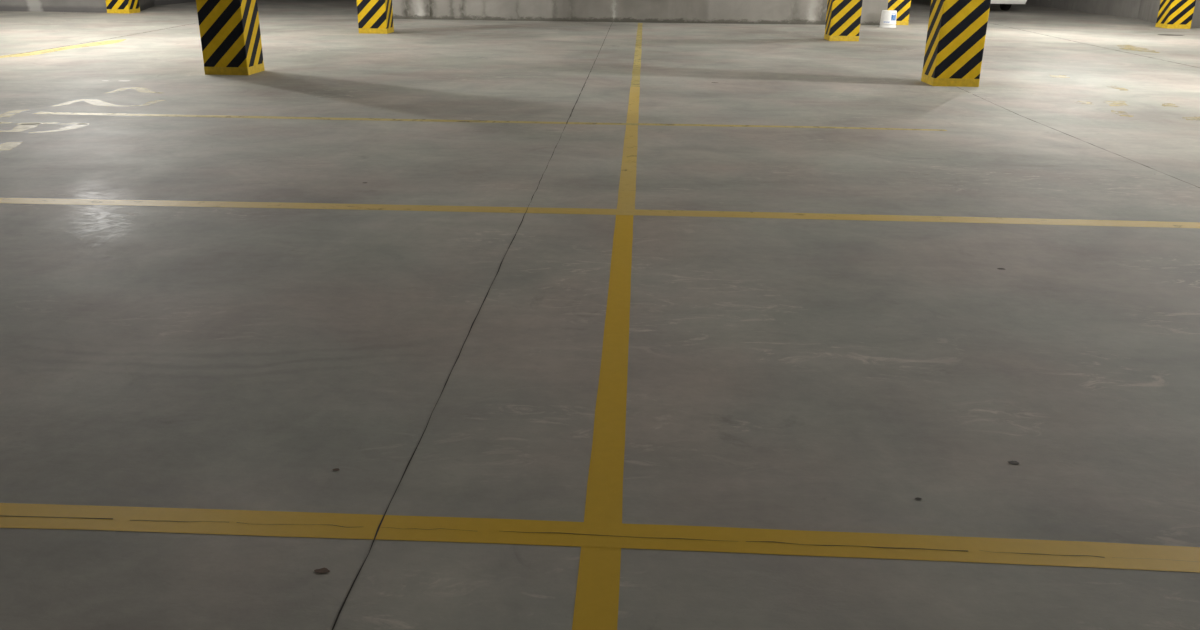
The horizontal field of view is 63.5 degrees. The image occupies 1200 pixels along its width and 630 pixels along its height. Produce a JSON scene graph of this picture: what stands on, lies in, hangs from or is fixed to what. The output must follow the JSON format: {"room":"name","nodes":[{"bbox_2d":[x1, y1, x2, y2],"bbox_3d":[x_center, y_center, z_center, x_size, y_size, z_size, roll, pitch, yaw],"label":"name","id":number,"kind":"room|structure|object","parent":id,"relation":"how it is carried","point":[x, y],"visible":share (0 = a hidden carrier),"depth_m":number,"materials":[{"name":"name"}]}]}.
{"room":"parking garage","nodes":[
{"label":"parking garage","id":0,"kind":"room"},
{"bbox_2d":[0,0,195,12],"bbox_3d":[-15.551,-12.624,33.085,7.900,3.350,18.570,2,20,2],"label":"wall","id":1,"kind":"structure","parent":0,"point":[98,6],"depth_m":24.87,"materials":[{"name":"concrete"}]},
{"bbox_2d":[0,0,1199,629],"bbox_3d":[1.189,-4.226,16.151,43.600,0.251,55.300,2,20,2],"label":"floor","id":2,"kind":"structure","parent":0,"point":[424,324],"depth_m":4.23,"materials":[{"name":"concrete"}]},
{"bbox_2d":[105,0,139,13],"bbox_3d":[-12.204,-9.237,24.332,0.578,3.150,0.578,2,20,2],"label":"concrete pillar","id":3,"kind":"structure","parent":2,"relation":"on","point":[113,6],"depth_m":24.57,"materials":[{"name":"yellow paint"}]},
{"bbox_2d":[196,0,264,74],"bbox_3d":[-4.819,-4.694,12.307,0.578,3.150,0.578,2,20,2],"label":"concrete pillar","id":4,"kind":"structure","parent":2,"relation":"on","point":[230,35],"depth_m":12.46,"materials":[{"name":"yellow paint"}]},
{"bbox_2d":[357,0,393,33],"bbox_3d":[-4.517,-7.214,19.132,0.578,3.150,0.578,2,20,2],"label":"concrete pillar","id":5,"kind":"structure","parent":2,"relation":"on","point":[374,16],"depth_m":19.32,"materials":[{"name":"yellow paint"}]},
{"bbox_2d":[824,0,862,40],"bbox_3d":[4.830,-6.964,18.783,0.578,3.150,0.578,2,20,2],"label":"concrete pillar","id":6,"kind":"structure","parent":2,"relation":"on","point":[843,17],"depth_m":18.95,"materials":[{"name":"yellow paint"}]},
{"bbox_2d":[879,10,896,27],"bbox_3d":[6.872,-7.052,23.081,0.408,0.385,0.403,2,20,2],"label":"bucket","id":7,"kind":"object","parent":2,"relation":"on","point":[888,17],"visible":1,"depth_m":22.95,"materials":[{"name":"white plastic"}]},
{"bbox_2d":[887,0,910,24],"bbox_3d":[7.381,-8.760,23.729,0.578,3.150,0.578,2,20,2],"label":"concrete pillar","id":8,"kind":"structure","parent":2,"relation":"on","point":[902,7],"depth_m":23.88,"materials":[{"name":"yellow paint"}]},
{"bbox_2d":[921,0,990,86],"bbox_3d":[4.576,-4.494,12.096,0.578,3.150,0.578,2,20,2],"label":"concrete pillar","id":9,"kind":"structure","parent":2,"relation":"on","point":[956,33],"depth_m":12.22,"materials":[{"name":"yellow paint"}]},
{"bbox_2d":[990,0,1026,9],"bbox_3d":[12.614,-11.245,32.362,1.900,1.950,4.680,2,20,2],"label":"van","id":10,"kind":"object","parent":2,"relation":"on","point":[1004,4],"visible":0.3,"depth_m":30.42,"materials":[{"name":"metal"}]},
{"bbox_2d":[1155,0,1195,28],"bbox_3d":[14.382,-8.680,23.760,0.578,3.150,0.578,2,20,2],"label":"concrete pillar","id":11,"kind":"structure","parent":2,"relation":"on","point":[1172,14],"depth_m":23.97,"materials":[{"name":"yellow paint"}]},
{"bbox_2d":[392,0,887,24],"bbox_3d":[0.785,-8.830,23.399,12.547,3.350,0.511,1,20,1],"label":"wall","id":12,"kind":"structure","parent":0,"point":[806,12],"depth_m":23.68,"materials":[{"name":"concrete"}]},
{"bbox_2d":[1025,0,1199,27],"bbox_3d":[19.180,-11.844,32.194,8.600,3.350,17.820,2,20,2],"label":"wall","id":13,"kind":"structure","parent":0,"point":[1146,10],"depth_m":29.30,"materials":[{"name":"grey concrete"}]}
]}

